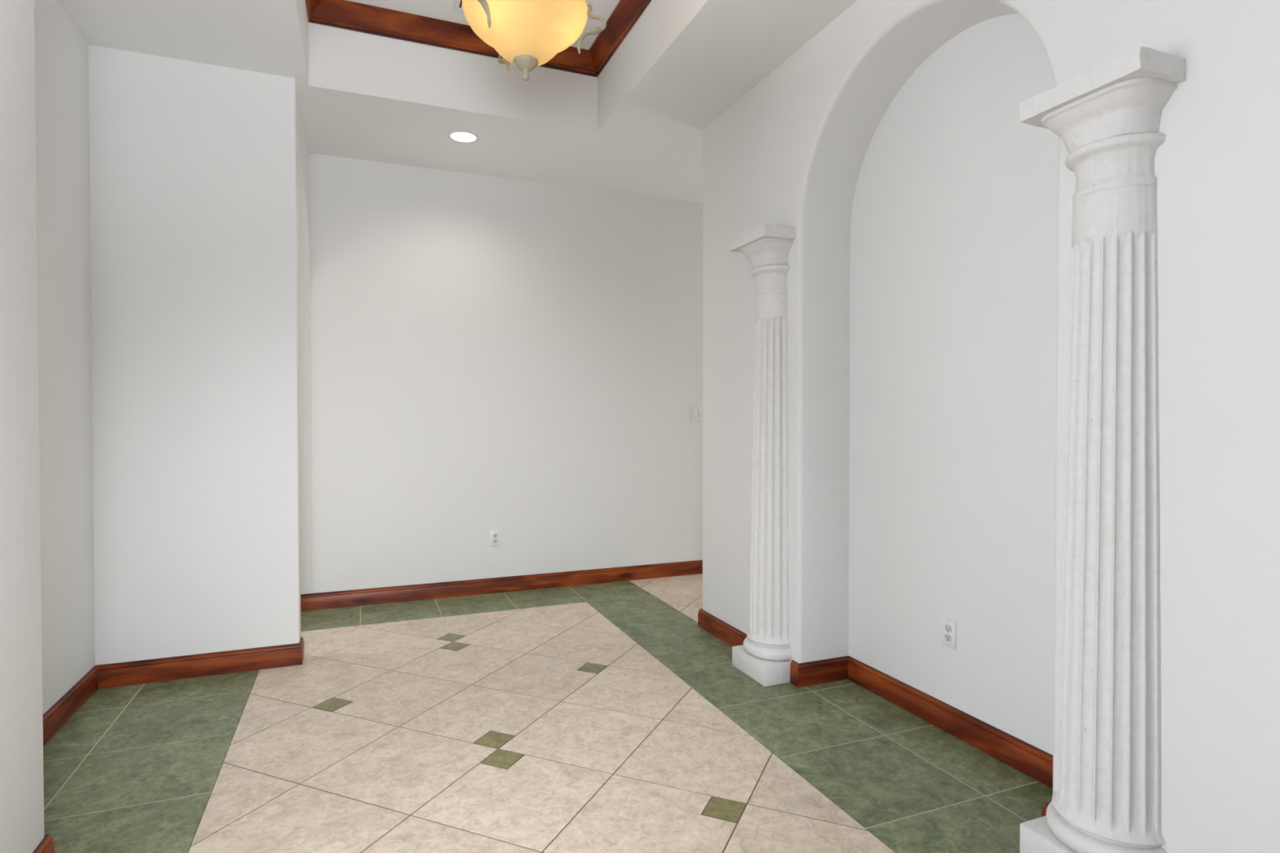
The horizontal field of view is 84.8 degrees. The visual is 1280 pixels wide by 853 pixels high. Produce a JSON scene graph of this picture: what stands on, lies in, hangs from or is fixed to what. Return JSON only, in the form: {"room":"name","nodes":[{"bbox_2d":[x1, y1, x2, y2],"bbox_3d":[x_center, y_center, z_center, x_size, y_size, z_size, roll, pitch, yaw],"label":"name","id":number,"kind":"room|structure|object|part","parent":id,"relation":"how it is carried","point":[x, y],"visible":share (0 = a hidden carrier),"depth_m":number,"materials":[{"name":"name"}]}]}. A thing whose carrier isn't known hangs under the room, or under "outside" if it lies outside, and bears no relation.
{"room":"entrance hall","nodes":[
{"label":"entrance hall","id":0,"kind":"room"},
{"bbox_2d":[0,0,44,852],"bbox_3d":[-3.124,-0.274,1.154,3.270,3.115,0.442,0,1,-22],"label":"wall","id":1,"kind":"structure","parent":0,"point":[21,722],"depth_m":1.85,"materials":[{"name":"white paint"}]},
{"bbox_2d":[32,833,54,852],"bbox_3d":[-1.600,1.219,1.789,0.014,0.110,0.472,0,1,-22],"label":"baseboard","id":2,"kind":"structure","parent":1,"relation":"attached to","point":[46,845],"depth_m":1.97,"materials":[{"name":"brown wood"}]},
{"bbox_2d":[34,0,95,715],"bbox_3d":[-2.288,-0.291,2.354,0.140,3.115,2.045,0,1,-22],"label":"wall","id":3,"kind":"structure","parent":0,"point":[60,51],"depth_m":3.02,"materials":[{"name":"white paint"}]},
{"bbox_2d":[42,665,97,746],"bbox_3d":[-2.299,1.208,2.610,0.014,0.110,1.602,0,1,-22],"label":"baseboard","id":4,"kind":"structure","parent":3,"relation":"attached to","point":[60,713],"depth_m":3.01,"materials":[{"name":"brown wood"}]},
{"bbox_2d":[88,44,300,665],"bbox_3d":[-2.281,-0.308,3.514,1.020,3.115,0.100,0,1,-22],"label":"wall","id":5,"kind":"structure","parent":0,"point":[193,181],"depth_m":3.48,"materials":[{"name":"white paint"}]},
{"bbox_2d":[96,643,302,688],"bbox_3d":[-2.187,1.194,3.511,0.894,0.110,0.014,0,1,-22],"label":"baseboard","id":6,"kind":"structure","parent":5,"relation":"attached to","point":[160,669],"depth_m":3.50,"materials":[{"name":"brown wood"}]},
{"bbox_2d":[297,90,311,637],"bbox_3d":[-2.078,-0.318,4.200,0.130,3.115,1.021,0,1,-22],"label":"wall","id":7,"kind":"structure","parent":0,"point":[303,153],"depth_m":4.67,"materials":[{"name":"white paint"}]},
{"bbox_2d":[299,636,304,664],"bbox_3d":[-1.801,1.191,3.730,0.014,0.110,0.133,0,1,-22],"label":"baseboard","id":8,"kind":"structure","parent":7,"relation":"attached to","point":[301,642],"depth_m":3.73,"materials":[{"name":"brown wood"}]},
{"bbox_2d":[56,0,857,203],"bbox_3d":[0.290,-2.014,0.455,9.300,0.505,9.880,0,1,-22],"label":"ceiling","id":9,"kind":"structure","parent":0,"point":[651,145],"depth_m":3.82,"materials":[{"name":"paint"}]},
{"bbox_2d":[453,0,463,12],"bbox_3d":[-0.785,-2.246,3.684,0.340,0.013,0.340,0,1,-22],"label":"ceiling vent","id":10,"kind":"object","parent":9,"relation":"in","point":[458,6],"visible":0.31,"depth_m":3.75,"materials":[{"name":"white ceramic"}]},
{"bbox_2d":[447,130,479,143],"bbox_3d":[-1.107,-1.815,4.393,0.195,0.006,0.195,0,1,-22],"label":"recessed light","id":11,"kind":"object","parent":9,"relation":"in","point":[460,136],"visible":1,"depth_m":4.38,"materials":[{"name":"white ceramic"}]},
{"bbox_2d":[462,0,606,81],"bbox_3d":[-0.408,-1.747,2.578,0.504,0.978,0.515,0,1,-22],"label":"pendant lamp","id":12,"kind":"object","parent":9,"relation":"hanging from","point":[527,34],"visible":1,"depth_m":2.46,"materials":[{"name":"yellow glass"}]},
{"bbox_3d":[-0.259,-1.568,2.542,0.274,0.262,0.012,0,1,0],"label":"arm","id":13,"kind":"part","parent":12,"relation":"part of","materials":[{"name":"beige metal"}]},
{"bbox_2d":[295,0,707,131],"bbox_3d":[-0.418,-2.044,2.541,1.735,0.504,3.300,0,1,-22],"label":"wall","id":14,"kind":"structure","parent":0,"point":[336,59],"depth_m":3.92,"materials":[{"name":"white paint"}]},
{"bbox_2d":[305,0,321,22],"bbox_3d":[-1.127,-2.176,2.253,0.082,0.112,3.177,0,1,-22],"label":"trim","id":15,"kind":"structure","parent":14,"relation":"attached to","point":[311,5],"depth_m":3.64,"materials":[{"name":"brown wood"}]},
{"bbox_2d":[308,0,596,77],"bbox_3d":[-0.996,-2.201,3.975,1.612,0.112,0.082,0,1,-22],"label":"trim","id":16,"kind":"structure","parent":14,"relation":"attached to","point":[340,14],"depth_m":3.88,"materials":[{"name":"brown wood"}]},
{"bbox_2d":[588,0,651,77],"bbox_3d":[0.292,-2.184,2.825,0.082,0.112,3.177,0,1,-22],"label":"trim","id":17,"kind":"structure","parent":14,"relation":"attached to","point":[626,13],"depth_m":3.89,"materials":[{"name":"brown wood"}]},
{"bbox_2d":[309,153,702,593],"bbox_3d":[-1.033,-0.333,5.239,8.200,3.115,0.140,0,1,-22],"label":"wall","id":18,"kind":"structure","parent":0,"point":[522,360],"depth_m":5.16,"materials":[{"name":"white paint"}]},
{"bbox_2d":[489,529,499,546],"bbox_3d":[-1.069,0.823,5.162,0.072,0.117,0.008,0,1,-22],"label":"wall outlet","id":19,"kind":"object","parent":18,"relation":"attached to","point":[494,535],"visible":1,"depth_m":5.16,"materials":[{"name":"white plastic"}]},
{"bbox_2d":[300,560,702,611],"bbox_3d":[-1.004,1.171,5.189,8.000,0.110,0.014,0,1,-22],"label":"baseboard","id":20,"kind":"structure","parent":18,"relation":"attached to","point":[336,599],"depth_m":5.15,"materials":[{"name":"brown wood"}]},
{"bbox_2d":[691,405,702,421],"bbox_3d":[0.474,-0.107,5.768,0.116,0.128,0.010,0,1,-22],"label":"light switch","id":21,"kind":"object","parent":18,"relation":"attached to","point":[696,411],"visible":0.91,"depth_m":5.77,"materials":[{"name":"white plastic"}]},
{"bbox_2d":[43,573,1053,852],"bbox_3d":[0.314,1.352,0.577,9.400,0.120,10.000,0,1,-22],"label":"floor","id":22,"kind":"structure","parent":0,"point":[602,717],"depth_m":2.73,"materials":[{"name":"beige tile"}]},
{"bbox_2d":[728,224,795,686],"bbox_3d":[0.606,0.142,3.524,0.174,2.214,0.348,0,1,-22],"label":"engaged column","id":23,"kind":"structure","parent":22,"relation":"on","point":[765,655],"depth_m":3.45,"materials":[{"name":"paint"}]},
{"bbox_2d":[1019,46,1186,852],"bbox_3d":[1.248,0.166,1.930,0.174,2.213,0.347,0,1,-22],"label":"engaged column","id":24,"kind":"structure","parent":22,"relation":"on","point":[1106,798],"depth_m":1.87,"materials":[{"name":"paint"}]},
{"bbox_2d":[848,13,1057,755],"bbox_3d":[2.297,-0.265,0.525,0.140,3.115,8.465,0,1,-22],"label":"wall niche","id":25,"kind":"object","parent":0,"point":[954,221],"depth_m":2.83,"materials":[{"name":"white paint"}]},
{"bbox_2d":[942,617,955,649],"bbox_3d":[1.272,0.852,2.888,0.008,0.117,0.072,0,1,-22],"label":"wall outlet","id":26,"kind":"object","parent":25,"relation":"attached to","point":[948,626],"visible":1,"depth_m":2.88,"materials":[{"name":"white plastic"}]},
{"bbox_2d":[944,624,951,632],"bbox_3d":[1.270,0.832,2.886,0.002,0.028,0.034,0,1,-22],"label":"receptacle","id":27,"kind":"object","parent":26,"relation":"attached to","point":[948,628],"depth_m":2.89,"materials":[{"name":"grey plastic"}]},
{"bbox_2d":[944,634,951,641],"bbox_3d":[1.270,0.871,2.887,0.002,0.028,0.034,0,1,-22],"label":"receptacle","id":28,"kind":"object","parent":26,"relation":"attached to","point":[948,637],"depth_m":2.89,"materials":[{"name":"grey plastic"}]},
{"bbox_2d":[848,655,1053,788],"bbox_3d":[1.276,1.204,2.872,0.014,0.110,1.317,0,1,-22],"label":"baseboard","id":29,"kind":"structure","parent":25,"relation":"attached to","point":[1020,755],"depth_m":2.82,"materials":[{"name":"brown wood"}]},
{"bbox_2d":[702,0,1279,852],"bbox_3d":[2.096,-0.264,0.444,0.293,3.115,8.465,0,1,-22],"label":"wall","id":30,"kind":"structure","parent":0,"point":[790,152],"depth_m":1.84,"materials":[{"name":"white paint"}]},
{"bbox_2d":[697,608,746,646],"bbox_3d":[0.493,1.187,4.032,0.014,0.110,0.680,0,1,-22],"label":"baseboard","id":31,"kind":"structure","parent":30,"relation":"attached to","point":[723,631],"depth_m":4.08,"materials":[{"name":"brown wood"}]},
{"bbox_2d":[790,659,798,687],"bbox_3d":[0.752,1.196,3.391,0.014,0.110,0.067,0,1,-22],"label":"baseboard","id":32,"kind":"structure","parent":30,"relation":"attached to","point":[794,665],"depth_m":3.39,"materials":[{"name":"brown wood"}]},
{"bbox_2d":[798,655,848,687],"bbox_3d":[0.897,1.196,3.421,0.308,0.110,0.014,0,1,-22],"label":"baseboard","id":33,"kind":"structure","parent":30,"relation":"attached to","point":[833,669],"depth_m":3.41,"materials":[{"name":"brown wood"}]},
{"bbox_2d":[1040,803,1048,817],"bbox_3d":[1.253,1.214,2.146,0.014,0.110,0.041,0,1,-22],"label":"baseboard","id":34,"kind":"object","parent":30,"relation":"attached to","point":[1043,812],"visible":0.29,"depth_m":2.15,"materials":[{"name":"brown wood"}]}
]}

